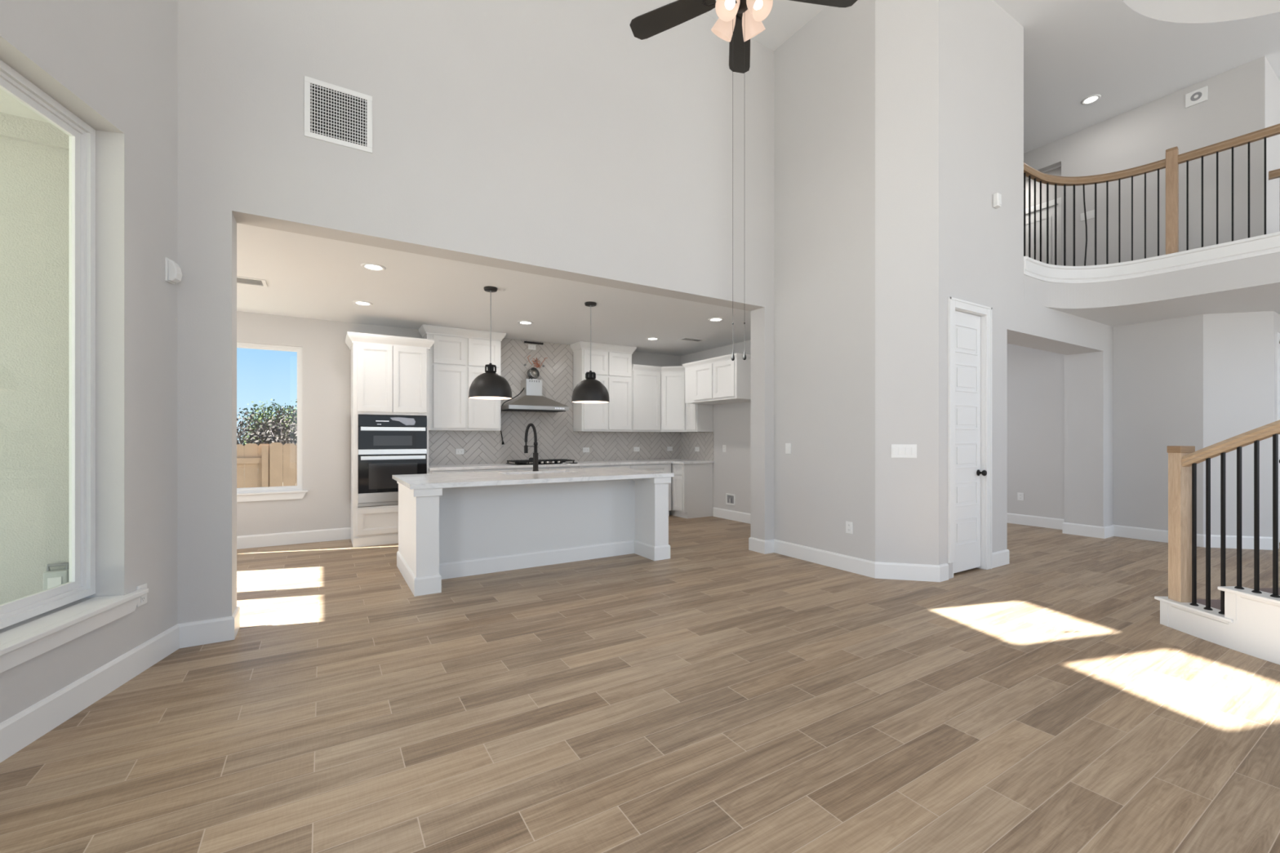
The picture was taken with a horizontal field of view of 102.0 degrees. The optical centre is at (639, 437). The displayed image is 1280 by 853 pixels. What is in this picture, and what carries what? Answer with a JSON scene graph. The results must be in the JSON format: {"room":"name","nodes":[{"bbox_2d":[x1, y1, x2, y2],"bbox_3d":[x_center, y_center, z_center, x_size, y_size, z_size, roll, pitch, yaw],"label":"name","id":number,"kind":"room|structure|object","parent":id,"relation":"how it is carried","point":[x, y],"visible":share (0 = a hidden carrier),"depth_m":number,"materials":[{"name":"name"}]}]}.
{"room":"living room","nodes":[
{"label":"living room","id":0,"kind":"room"},
{"bbox_2d":[0,88,49,123],"bbox_3d":[-4.560,-1.825,-0.739,6.650,0.150,6.500,0,0,-31],"label":"ceiling","id":1,"kind":"structure","parent":0,"point":[8,104],"depth_m":2.76,"materials":[{"name":"white paint"}]},
{"bbox_2d":[0,111,69,604],"bbox_3d":[-4.050,-0.250,2.575,2.680,4.100,0.280,0,0,-31],"label":"wall","id":2,"kind":"structure","parent":0,"point":[34,154],"depth_m":2.87,"materials":[{"name":"paint"}]},
{"bbox_2d":[43,562,69,590],"bbox_3d":[-3.250,0.796,2.891,0.095,0.188,0.076,0,0,-31],"label":"utility box","id":3,"kind":"object","parent":2,"relation":"attached to","point":[51,578],"visible":0.56,"depth_m":2.87,"materials":[{"name":"white plastic"}]},
{"bbox_2d":[0,0,177,723],"bbox_3d":[-1.791,-1.545,-1.446,0.200,5.690,9.659,0,0,-14],"label":"wall","id":4,"kind":"structure","parent":0,"point":[113,64],"depth_m":2.78,"materials":[{"name":"paint"}]},
{"bbox_2d":[0,59,148,673],"bbox_3d":[-2.576,-0.340,1.776,0.240,2.560,2.222,0,0,-14],"label":"window","id":5,"kind":"structure","parent":4,"relation":"in","point":[19,645],"depth_m":2.64,"materials":[{"name":"white paint"}]},
{"bbox_2d":[0,606,239,763],"bbox_3d":[-1.667,1.225,-0.975,0.347,0.150,9.310,0,0,-15],"label":"baseboard","id":6,"kind":"structure","parent":4,"relation":"attached to","point":[18,731],"depth_m":2.60,"materials":[{"name":"white paint"}]},
{"bbox_2d":[136,582,146,607],"bbox_3d":[-2.774,0.875,2.888,0.010,0.114,0.078,0,0,-14],"label":"wall outlet","id":7,"kind":"object","parent":4,"relation":"attached to","point":[143,599],"visible":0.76,"depth_m":2.88,"materials":[{"name":"white plastic"}]},
{"bbox_2d":[141,595,145,602],"bbox_3d":[-2.771,0.898,2.889,0.003,0.036,0.030,0,0,-14],"label":"receptacle","id":8,"kind":"object","parent":7,"relation":"attached to","point":[143,597],"depth_m":2.89,"materials":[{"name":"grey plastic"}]},
{"bbox_2d":[164,257,182,284],"bbox_3d":[-2.811,-1.005,3.128,0.055,0.140,0.080,0,0,-14],"label":"sensor","id":9,"kind":"object","parent":4,"relation":"attached to","point":[173,274],"visible":1,"depth_m":3.10,"materials":[{"name":"white plastic"}]},
{"bbox_2d":[236,311,679,536],"bbox_3d":[-3.072,-0.090,7.125,9.100,2.780,0.138,0,0,-31],"label":"wall","id":10,"kind":"structure","parent":0,"point":[326,354],"depth_m":6.64,"materials":[{"name":"paint"}]},
{"bbox_2d":[236,342,307,502],"bbox_3d":[-4.642,-0.186,6.134,1.205,1.872,0.140,0,0,-31],"label":"window","id":11,"kind":"structure","parent":10,"relation":"in","point":[291,492],"depth_m":6.32,"materials":[{"name":"white paint"}]},
{"bbox_2d":[236,527,351,549],"bbox_3d":[-4.406,1.225,4.379,3.556,0.150,3.170,0,0,-31],"label":"baseboard","id":12,"kind":"structure","parent":10,"relation":"attached to","point":[336,534],"depth_m":6.32,"materials":[{"name":"white paint"}]},
{"bbox_2d":[455,448,464,454],"bbox_3d":[-2.555,0.197,7.354,0.116,0.077,0.010,0,0,-31],"label":"wall outlet","id":13,"kind":"object","parent":10,"relation":"attached to","point":[458,451],"visible":1,"depth_m":7.35,"materials":[{"name":"white plastic"}]},
{"bbox_2d":[418,324,506,431],"bbox_3d":[-2.459,-0.789,7.199,1.095,1.379,0.382,0,0,-31],"label":"upper cabinet","id":14,"kind":"object","parent":10,"relation":"attached to","point":[456,356],"visible":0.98,"depth_m":7.04,"materials":[{"name":"paint"}]},
{"bbox_2d":[528,344,535,350],"bbox_3d":[-1.647,-1.383,7.910,0.120,0.075,0.010,0,0,-31],"label":"wall outlet","id":15,"kind":"object","parent":10,"relation":"attached to","point":[530,346],"visible":1,"depth_m":7.91,"materials":[{"name":"white plastic"}]},
{"bbox_2d":[524,341,543,344],"bbox_3d":[-1.623,-1.448,7.920,0.300,0.027,0.017,0,0,-31],"label":"duct slot","id":16,"kind":"object","parent":10,"relation":"attached to","point":[526,342],"visible":1,"depth_m":7.91,"materials":[{"name":"brown metal"}]},
{"bbox_2d":[501,378,568,412],"bbox_3d":[-1.567,-0.629,7.674,0.910,0.471,0.490,0,0,-31],"label":"range hood","id":17,"kind":"object","parent":10,"relation":"attached to","point":[531,399],"visible":0.98,"depth_m":7.62,"materials":[{"name":"metal"}]},
{"bbox_2d":[500,377,533,445],"bbox_3d":[-1.835,-0.391,7.675,0.467,1.013,0.141,0,0,-21],"label":"power cord","id":18,"kind":"object","parent":17,"relation":"hanging from","point":[503,442],"visible":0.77,"depth_m":7.64,"materials":[{"name":"plastic"}]},
{"bbox_2d":[527,367,539,379],"bbox_3d":[-1.607,-0.961,7.797,0.187,0.193,0.143,0,0,-31],"label":"flexible duct","id":19,"kind":"object","parent":17,"relation":"attached to","point":[532,372],"visible":0.97,"depth_m":7.79,"materials":[{"name":"metal"}]},
{"bbox_2d":[524,355,547,368],"bbox_3d":[-1.583,-1.161,7.921,0.368,0.188,0.050,0,0,-31],"label":"bundle","id":20,"kind":"object","parent":10,"relation":"attached to","point":[540,365],"visible":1,"depth_m":7.93,"materials":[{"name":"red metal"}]},
{"bbox_2d":[582,447,589,452],"bbox_3d":[-0.871,0.197,8.385,0.116,0.077,0.010,0,0,-31],"label":"wall outlet","id":21,"kind":"object","parent":10,"relation":"attached to","point":[584,449],"visible":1,"depth_m":8.38,"materials":[{"name":"white plastic"}]},
{"bbox_2d":[569,341,636,431],"bbox_3d":[-0.586,-0.789,8.346,1.009,1.379,0.382,0,0,-31],"label":"upper cabinet","id":22,"kind":"object","parent":10,"relation":"attached to","point":[611,364],"visible":0.95,"depth_m":8.23,"materials":[{"name":"paint"}]},
{"bbox_2d":[633,447,639,451],"bbox_3d":[-0.056,0.197,8.884,0.116,0.077,0.010,0,0,-31],"label":"wall outlet","id":23,"kind":"object","parent":10,"relation":"attached to","point":[635,449],"visible":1,"depth_m":8.88,"materials":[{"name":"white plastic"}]},
{"bbox_2d":[631,364,662,431],"bbox_3d":[0.038,-0.649,8.735,0.565,1.098,0.368,0,0,-31],"label":"upper cabinet","id":24,"kind":"object","parent":10,"relation":"attached to","point":[646,380],"visible":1,"depth_m":8.60,"materials":[{"name":"paint"}]},
{"bbox_2d":[666,446,672,450],"bbox_3d":[0.533,0.197,9.244,0.116,0.077,0.010,0,0,-31],"label":"wall outlet","id":25,"kind":"object","parent":10,"relation":"attached to","point":[668,448],"visible":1,"depth_m":9.24,"materials":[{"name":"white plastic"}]},
{"bbox_2d":[661,365,686,432],"bbox_3d":[0.615,-0.649,8.917,0.660,1.098,0.651,0,0,-31],"label":"upper cabinet","id":26,"kind":"object","parent":10,"relation":"attached to","point":[673,406],"visible":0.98,"depth_m":8.71,"materials":[{"name":"paint"}]},
{"bbox_2d":[177,0,773,623],"bbox_3d":[-0.678,-1.545,4.670,5.260,5.690,0.225,0,0,-31],"label":"wall","id":27,"kind":"structure","parent":0,"point":[548,138],"depth_m":4.13,"materials":[{"name":"paint"}]},
{"bbox_2d":[304,75,372,153],"bbox_3d":[-2.119,-2.270,3.652,0.415,0.410,0.008,0,0,-31],"label":"air vent","id":28,"kind":"object","parent":27,"relation":"in","point":[333,113],"visible":1,"depth_m":3.65,"materials":[{"name":"white plastic"}]},
{"bbox_2d":[0,515,1279,852],"bbox_3d":[2.344,1.360,2.971,14.900,0.120,12.620,0,0,-31],"label":"floor","id":29,"kind":"structure","parent":0,"point":[719,695],"depth_m":2.38,"materials":[{"name":"brown wood"}]},
{"bbox_2d":[345,331,435,547],"bbox_3d":[-3.183,0.029,6.595,0.967,2.543,0.657,0,0,-31],"label":"tall cabinet","id":30,"kind":"object","parent":29,"relation":"on","point":[389,374],"visible":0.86,"depth_m":6.31,"materials":[{"name":"paint"}]},
{"bbox_2d":[357,414,426,506],"bbox_3d":[-3.138,0.275,6.546,0.771,1.100,0.557,0,0,-31],"label":"wall oven","id":31,"kind":"object","parent":30,"relation":"in","point":[388,446],"visible":0.95,"depth_m":6.32,"materials":[{"name":"metal"}]},
{"bbox_2d":[358,426,426,448],"bbox_3d":[-3.026,0.002,6.363,0.763,0.267,0.022,0,0,-31],"label":"microwave","id":32,"kind":"object","parent":31,"relation":"in","point":[366,439],"depth_m":6.35,"materials":[{"name":"black glass"}]},
{"bbox_2d":[428,468,514,473],"bbox_3d":[-2.360,0.861,7.123,1.108,0.878,0.615,0,0,-31],"label":"base cabinet","id":33,"kind":"object","parent":29,"relation":"on","point":[492,469],"visible":0.02,"depth_m":6.85,"materials":[{"name":"paint"}]},
{"bbox_2d":[428,458,714,471],"bbox_3d":[-0.883,0.401,7.831,4.365,0.038,0.950,0,0,-31],"label":"countertop","id":34,"kind":"structure","parent":33,"relation":"on","point":[484,466],"depth_m":7.60,"materials":[{"name":"white stone"}]},
{"bbox_2d":[506,458,577,465],"bbox_3d":[-1.449,0.355,7.654,0.920,0.051,0.510,0,0,-31],"label":"gas cooktop","id":35,"kind":"object","parent":34,"relation":"in","point":[523,462],"visible":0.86,"depth_m":7.51,"materials":[{"name":"black metal"}]},
{"bbox_2d":[396,476,671,596],"bbox_3d":[-1.069,0.860,5.415,2.564,0.880,1.197,0,0,-31],"label":"kitchen island","id":36,"kind":"object","parent":29,"relation":"on","point":[448,532],"visible":0.77,"depth_m":5.17,"materials":[{"name":"grey paint"}]},
{"bbox_2d":[392,467,674,489],"bbox_3d":[-1.081,0.400,5.435,2.620,0.040,1.270,0,0,-31],"label":"island countertop","id":37,"kind":"structure","parent":36,"relation":"on","point":[427,481],"depth_m":5.11,"materials":[{"name":"white stone"}]},
{"bbox_2d":[524,422,538,471],"bbox_3d":[-1.237,0.107,5.903,0.163,0.546,0.069,0,0,-8],"label":"kitchen faucet","id":38,"kind":"object","parent":37,"relation":"on","point":[535,458],"visible":1,"depth_m":5.89,"materials":[{"name":"black metal"}]},
{"bbox_2d":[514,466,578,471],"bbox_3d":[-1.468,0.861,7.669,0.977,0.878,0.615,0,0,-31],"label":"sink","id":39,"kind":"object","parent":29,"relation":"on","point":[571,467],"visible":0.09,"depth_m":7.42,"materials":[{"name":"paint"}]},
{"bbox_2d":[578,464,630,468],"bbox_3d":[-0.675,0.861,8.155,0.877,0.878,0.615,0,0,-31],"label":"base cabinet","id":40,"kind":"object","parent":29,"relation":"on","point":[626,466],"visible":0.03,"depth_m":7.91,"materials":[{"name":"paint"}]},
{"bbox_2d":[630,463,671,515],"bbox_3d":[0.033,0.861,8.588,0.777,0.878,0.615,0,0,-31],"label":"base cabinet","id":41,"kind":"object","parent":29,"relation":"on","point":[666,468],"visible":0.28,"depth_m":8.40,"materials":[{"name":"paint"}]},
{"bbox_2d":[669,462,712,518],"bbox_3d":[0.709,0.861,8.826,0.605,0.878,0.915,0,0,-31],"label":"base cabinet","id":42,"kind":"object","parent":29,"relation":"on","point":[691,484],"visible":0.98,"depth_m":8.44,"materials":[{"name":"paint"}]},
{"bbox_2d":[1154,586,1279,664],"bbox_3d":[4.658,0.560,2.443,1.673,1.480,3.140,0,0,-31],"label":"staircase","id":43,"kind":"structure","parent":29,"relation":"on","point":[1250,624],"depth_m":3.17,"materials":[{"name":"white paint"}]},
{"bbox_2d":[1167,419,1279,614],"bbox_3d":[4.179,-0.030,2.182,0.468,2.295,3.002,0,0,-26],"label":"stair railing","id":44,"kind":"object","parent":43,"relation":"on","point":[1183,460],"visible":0.96,"depth_m":3.36,"materials":[{"name":"brown wood"}]},
{"bbox_2d":[680,340,750,513],"bbox_3d":[1.293,-0.090,7.838,1.410,2.780,3.220,0,0,-31],"label":"wall","id":45,"kind":"structure","parent":0,"point":[731,421],"depth_m":8.22,"materials":[{"name":"paint"}]},
{"bbox_2d":[680,431,713,461],"bbox_3d":[0.974,0.141,8.975,0.008,0.481,0.932,0,0,-31],"label":"backsplash","id":46,"kind":"structure","parent":45,"relation":"attached to","point":[688,440],"depth_m":8.96,"materials":[{"name":"tile"}]},
{"bbox_2d":[694,446,699,451],"bbox_3d":[0.984,0.197,8.941,0.010,0.077,0.115,0,0,-31],"label":"wall outlet","id":47,"kind":"object","parent":46,"relation":"attached to","point":[696,449],"visible":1,"depth_m":8.95,"materials":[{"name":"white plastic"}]},
{"bbox_2d":[686,403,712,431],"bbox_3d":[0.976,-0.649,8.617,0.368,1.098,0.290,0,0,-31],"label":"upper cabinet","id":48,"kind":"object","parent":45,"relation":"attached to","point":[699,416],"visible":0.44,"depth_m":8.51,"materials":[{"name":"paint"}]},
{"bbox_2d":[682,352,750,404],"bbox_3d":[1.267,-0.865,7.910,0.609,0.630,1.278,0,0,-31],"label":"upper cabinet","id":49,"kind":"object","parent":45,"relation":"attached to","point":[721,380],"visible":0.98,"depth_m":7.60,"materials":[{"name":"paint"}]},
{"bbox_2d":[722,444,725,452],"bbox_3d":[1.357,0.172,8.347,0.010,0.115,0.078,0,0,-31],"label":"wall outlet","id":50,"kind":"object","parent":45,"relation":"attached to","point":[723,446],"visible":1,"depth_m":8.35,"materials":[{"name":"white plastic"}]},
{"bbox_2d":[725,493,735,505],"bbox_3d":[1.424,0.977,8.211,0.037,0.177,0.210,0,0,-31],"label":"water supply box","id":51,"kind":"object","parent":45,"relation":"attached to","point":[730,498],"visible":1,"depth_m":8.21,"materials":[{"name":"white plastic"}]},
{"bbox_2d":[236,222,1279,355],"bbox_3d":[1.301,-1.619,5.105,14.450,0.298,8.150,0,0,-31],"label":"ceiling","id":52,"kind":"structure","parent":0,"point":[305,276],"depth_m":5.63,"materials":[{"name":"white paint"}]},
{"bbox_2d":[236,275,267,287],"bbox_3d":[-3.730,-1.476,4.869,0.360,0.008,0.260,0,0,-31],"label":"ceiling vent","id":53,"kind":"object","parent":52,"relation":"in","point":[240,280],"visible":0.62,"depth_m":4.91,"materials":[{"name":"white plastic"}]},
{"bbox_2d":[352,300,373,306],"bbox_3d":[-3.046,-1.475,5.692,0.196,0.010,0.196,0,0,-31],"label":"recessed light","id":54,"kind":"object","parent":52,"relation":"in","point":[356,302],"visible":1,"depth_m":5.68,"materials":[{"name":"white plastic"}]},
{"bbox_2d":[360,262,386,271],"bbox_3d":[-2.307,-1.475,4.485,0.196,0.010,0.196,0,0,-31],"label":"recessed light","id":55,"kind":"object","parent":52,"relation":"in","point":[370,266],"visible":1,"depth_m":4.47,"materials":[{"name":"white plastic"}]},
{"bbox_2d":[468,286,511,399],"bbox_3d":[-1.476,-0.936,5.123,0.414,1.088,0.414,0,0,-31],"label":"pendant lamp","id":56,"kind":"object","parent":52,"relation":"hanging from","point":[491,385],"visible":1,"depth_m":5.00,"materials":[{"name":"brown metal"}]},
{"bbox_2d":[517,320,533,324],"bbox_3d":[-1.471,-1.475,6.656,0.196,0.010,0.196,0,0,-31],"label":"recessed light","id":57,"kind":"object","parent":52,"relation":"in","point":[523,322],"visible":1,"depth_m":6.65,"materials":[{"name":"white plastic"}]},
{"bbox_2d":[571,301,609,403],"bbox_3d":[-0.542,-0.936,5.694,0.414,1.088,0.414,0,0,-31],"label":"pendant lamp","id":58,"kind":"object","parent":52,"relation":"hanging from","point":[589,390],"visible":1,"depth_m":5.57,"materials":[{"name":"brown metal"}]},
{"bbox_2d":[646,337,658,340],"bbox_3d":[0.189,-1.475,7.737,0.196,0.010,0.196,0,0,-31],"label":"recessed light","id":59,"kind":"object","parent":52,"relation":"in","point":[650,338],"visible":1,"depth_m":7.73,"materials":[{"name":"white plastic"}]},
{"bbox_2d":[677,337,706,342],"bbox_3d":[0.780,-1.476,7.805,0.400,0.008,0.200,0,0,-31],"label":"ceiling vent","id":60,"kind":"object","parent":52,"relation":"in","point":[686,339],"visible":1,"depth_m":7.80,"materials":[{"name":"white plastic"}]},
{"bbox_2d":[707,317,724,321],"bbox_3d":[0.948,-1.475,6.478,0.196,0.010,0.196,0,0,-31],"label":"recessed light","id":61,"kind":"object","parent":52,"relation":"in","point":[713,319],"visible":1,"depth_m":6.47,"materials":[{"name":"white plastic"}]},
{"bbox_2d":[773,0,1023,578],"bbox_3d":[2.349,-1.545,6.470,2.022,5.690,3.415,0,0,-31],"label":"wall","id":62,"kind":"structure","parent":0,"point":[898,124],"depth_m":5.00,"materials":[{"name":"paint"}]},
{"bbox_2d":[785,443,791,453],"bbox_3d":[1.629,0.117,5.700,0.010,0.115,0.078,0,0,-31],"label":"light switch","id":63,"kind":"object","parent":62,"relation":"attached to","point":[788,446],"visible":1,"depth_m":5.69,"materials":[{"name":"white plastic"}]},
{"bbox_2d":[712,506,948,582],"bbox_3d":[1.735,1.225,6.484,1.310,0.150,4.110,0,0,-31],"label":"baseboard","id":64,"kind":"structure","parent":62,"relation":"attached to","point":[877,570],"depth_m":5.07,"materials":[{"name":"white paint"}]},
{"bbox_2d":[845,520,853,533],"bbox_3d":[2.034,0.873,5.039,0.010,0.115,0.078,0,0,-31],"label":"wall outlet","id":65,"kind":"object","parent":62,"relation":"attached to","point":[849,525],"visible":1,"depth_m":5.03,"materials":[{"name":"white plastic"}]},
{"bbox_2d":[891,444,916,457],"bbox_3d":[2.416,0.121,4.745,0.205,0.121,0.010,0,0,14],"label":"light switch","id":66,"kind":"object","parent":62,"relation":"attached to","point":[898,451],"visible":1,"depth_m":4.74,"materials":[{"name":"white plastic"}]},
{"bbox_2d":[947,297,991,577],"bbox_3d":[3.129,0.005,5.002,0.770,2.590,0.144,0,0,-31],"label":"trim","id":67,"kind":"structure","parent":62,"relation":"attached to","point":[954,304],"depth_m":5.08,"materials":[{"name":"white paint"}]},
{"bbox_2d":[953,311,986,573],"bbox_3d":[3.151,0.038,4.976,0.574,2.480,0.102,0,0,-31],"label":"door","id":68,"kind":"structure","parent":62,"relation":"in","point":[968,473],"depth_m":5.00,"materials":[{"name":"white paint"}]},
{"bbox_2d":[992,192,1001,208],"bbox_3d":[3.578,-2.375,5.188,0.080,0.130,0.055,0,0,-31],"label":"sensor","id":69,"kind":"object","parent":62,"relation":"attached to","point":[997,197],"visible":1,"depth_m":5.17,"materials":[{"name":"white plastic"}]},
{"bbox_2d":[991,549,1009,568],"bbox_3d":[3.546,1.225,5.418,0.375,0.150,0.400,0,0,-31],"label":"baseboard","id":70,"kind":"structure","parent":62,"relation":"attached to","point":[1002,557],"depth_m":5.25,"materials":[{"name":"white paint"}]},
{"bbox_2d":[704,0,1279,179],"bbox_3d":[2.817,-4.765,2.345,14.946,0.750,11.140,0,0,-31],"label":"ceiling","id":71,"kind":"structure","parent":0,"point":[1074,51],"depth_m":5.82,"materials":[{"name":"white paint"}]},
{"bbox_2d":[629,0,857,360],"bbox_3d":[0.563,-2.409,2.825,1.319,3.962,1.290,0,0,-31],"label":"ceiling fan","id":72,"kind":"object","parent":71,"relation":"hanging from","point":[739,21],"visible":1,"depth_m":3.00,"materials":[{"name":"black wood"}]},
{"bbox_2d":[1080,94,1101,104],"bbox_3d":[5.851,-4.385,6.723,0.196,0.010,0.196,0,0,-31],"label":"recessed light","id":73,"kind":"object","parent":71,"relation":"in","point":[1091,99],"visible":1,"depth_m":6.72,"materials":[{"name":"white plastic"}]},
{"bbox_2d":[1007,300,1112,526],"bbox_3d":[4.920,-0.085,6.285,2.905,2.770,0.415,0,0,-31],"label":"wall","id":74,"kind":"structure","parent":0,"point":[1086,344],"depth_m":6.78,"materials":[{"name":"paint"}]},
{"bbox_2d":[1007,311,1279,537],"bbox_3d":[5.567,-0.085,8.035,6.713,2.770,2.534,0,0,23],"label":"wall","id":75,"kind":"structure","parent":0,"point":[1201,381],"depth_m":6.47,"materials":[{"name":"paint"}]},
{"bbox_2d":[1017,492,1023,500],"bbox_3d":[5.707,0.882,7.773,0.010,0.115,0.080,0,0,-31],"label":"wall outlet","id":76,"kind":"object","parent":75,"relation":"attached to","point":[1020,495],"visible":1,"depth_m":7.77,"materials":[{"name":"white plastic"}]},
{"bbox_2d":[1007,512,1272,550],"bbox_3d":[5.687,1.225,7.638,0.730,0.150,4.658,0,0,-38],"label":"baseboard","id":77,"kind":"structure","parent":75,"relation":"attached to","point":[1103,532],"depth_m":6.72,"materials":[{"name":"white paint"}]},
{"bbox_2d":[1275,332,1279,548],"bbox_3d":[7.773,0.035,6.317,0.905,2.530,0.120,0,0,-31],"label":"trim","id":78,"kind":"structure","parent":75,"relation":"attached to","point":[1277,334],"depth_m":6.04,"materials":[{"name":"white paint"}]},
{"bbox_2d":[1279,343,1279,542],"bbox_3d":[7.791,0.065,6.292,0.740,2.430,0.102,0,0,-31],"label":"door","id":79,"kind":"structure","parent":75,"relation":"in","point":[1279,344],"depth_m":6.30,"materials":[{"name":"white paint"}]},
{"bbox_2d":[1023,55,1279,266],"bbox_3d":[5.452,-3.085,7.634,4.730,2.610,4.670,0,0,-31],"label":"wall","id":80,"kind":"structure","parent":0,"point":[1244,99],"depth_m":6.61,"materials":[{"name":"paint"}]},
{"bbox_2d":[1025,197,1061,265],"bbox_3d":[6.594,-2.830,8.708,0.040,2.100,0.910,0,0,-31],"label":"door","id":81,"kind":"structure","parent":80,"relation":"in","point":[1051,210],"depth_m":8.56,"materials":[{"name":"white paint"}]},
{"bbox_2d":[1080,209,1094,221],"bbox_3d":[6.331,-3.145,7.328,0.010,0.110,0.170,0,0,-31],"label":"light switch","id":82,"kind":"object","parent":80,"relation":"attached to","point":[1091,214],"visible":0.78,"depth_m":7.32,"materials":[{"name":"white plastic"}]},
{"bbox_2d":[1185,85,1207,107],"bbox_3d":[6.883,-4.215,6.412,0.024,0.170,0.190,0,0,-31],"label":"wall speaker","id":83,"kind":"object","parent":80,"relation":"attached to","point":[1199,95],"visible":1,"depth_m":6.41,"materials":[{"name":"white plastic"}]},
{"bbox_2d":[1023,252,1279,308],"bbox_3d":[5.683,-1.679,5.019,3.395,0.422,1.012,0,0,36],"label":"wall","id":84,"kind":"structure","parent":0,"point":[1264,269],"depth_m":5.55,"materials":[{"name":"paint"}]},
{"bbox_2d":[1023,231,1279,283],"bbox_3d":[5.682,-1.847,5.027,3.440,0.185,1.052,0,0,36],"label":"trim","id":85,"kind":"structure","parent":84,"relation":"attached to","point":[1269,243],"depth_m":5.54,"materials":[{"name":"white paint"}]},
{"bbox_2d":[1023,123,1279,266],"bbox_3d":[5.589,-2.499,5.126,3.077,1.126,0.925,0,0,33],"label":"balcony railing","id":86,"kind":"object","parent":85,"relation":"on","point":[1172,160],"visible":0.89,"depth_m":5.58,"materials":[{"name":"brown wood"}]},
{"bbox_3d":[5.955,-1.775,6.928,4.608,0.010,6.400,0,0,-31],"label":"floor","id":87,"kind":"structure","parent":0,"visible":0},
{"bbox_2d":[1268,168,1279,180],"bbox_3d":[7.329,-2.351,5.227,0.098,1.182,1.268,0,0,-35],"label":"railing","id":88,"kind":"object","parent":87,"relation":"on","point":[1274,174],"visible":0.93,"depth_m":5.69,"materials":[{"name":"brown wood"}]},
{"label":"outside","id":89,"kind":"structure","parent":0,"visible":0},
{"bbox_3d":[-13.051,1.850,21.323,120.000,0.100,110.000,0,0,-31],"label":"ground","id":90,"kind":"structure","parent":89,"visible":0},
{"bbox_2d":[236,443,270,488],"bbox_3d":[-8.164,0.944,7.912,4.134,1.712,0.121,0,0,-31],"label":"fence panel","id":91,"kind":"object","parent":90,"relation":"on","point":[252,459],"visible":0.12,"depth_m":8.88,"materials":[{"name":"brown wood"}]},
{"bbox_2d":[236,404,297,448],"bbox_3d":[-12.344,0.351,16.621,3.241,2.922,2.923,0,0,-31],"label":"oak tree","id":92,"kind":"object","parent":90,"relation":"on","point":[273,430],"visible":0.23,"depth_m":16.50,"materials":[{"name":"green plant"}]},
{"bbox_2d":[237,399,297,482],"bbox_3d":[-14.462,0.101,21.034,3.078,3.418,3.224,0,0,-37],"label":"oak tree","id":93,"kind":"object","parent":90,"relation":"on","point":[261,406],"visible":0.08,"depth_m":20.80,"materials":[{"name":"green plant"}]},
{"bbox_2d":[238,405,297,483],"bbox_3d":[-9.515,0.457,14.226,2.912,2.715,2.730,0,0,-31],"label":"oak tree","id":94,"kind":"object","parent":90,"relation":"on","point":[288,438],"visible":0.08,"depth_m":13.92,"materials":[{"name":"green plant"}]},
{"bbox_2d":[239,399,297,444],"bbox_3d":[-17.818,-0.069,25.985,3.853,3.756,4.096,0,0,-31],"label":"oak tree","id":95,"kind":"object","parent":90,"relation":"on","point":[246,409],"visible":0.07,"depth_m":25.58,"materials":[{"name":"green plant"}]},
{"bbox_2d":[269,442,297,486],"bbox_3d":[-4.341,0.940,10.100,4.697,1.720,0.121,0,0,-31],"label":"fence panel","id":96,"kind":"object","parent":90,"relation":"on","point":[275,448],"visible":0.06,"depth_m":9.00,"materials":[{"name":"brown wood"}]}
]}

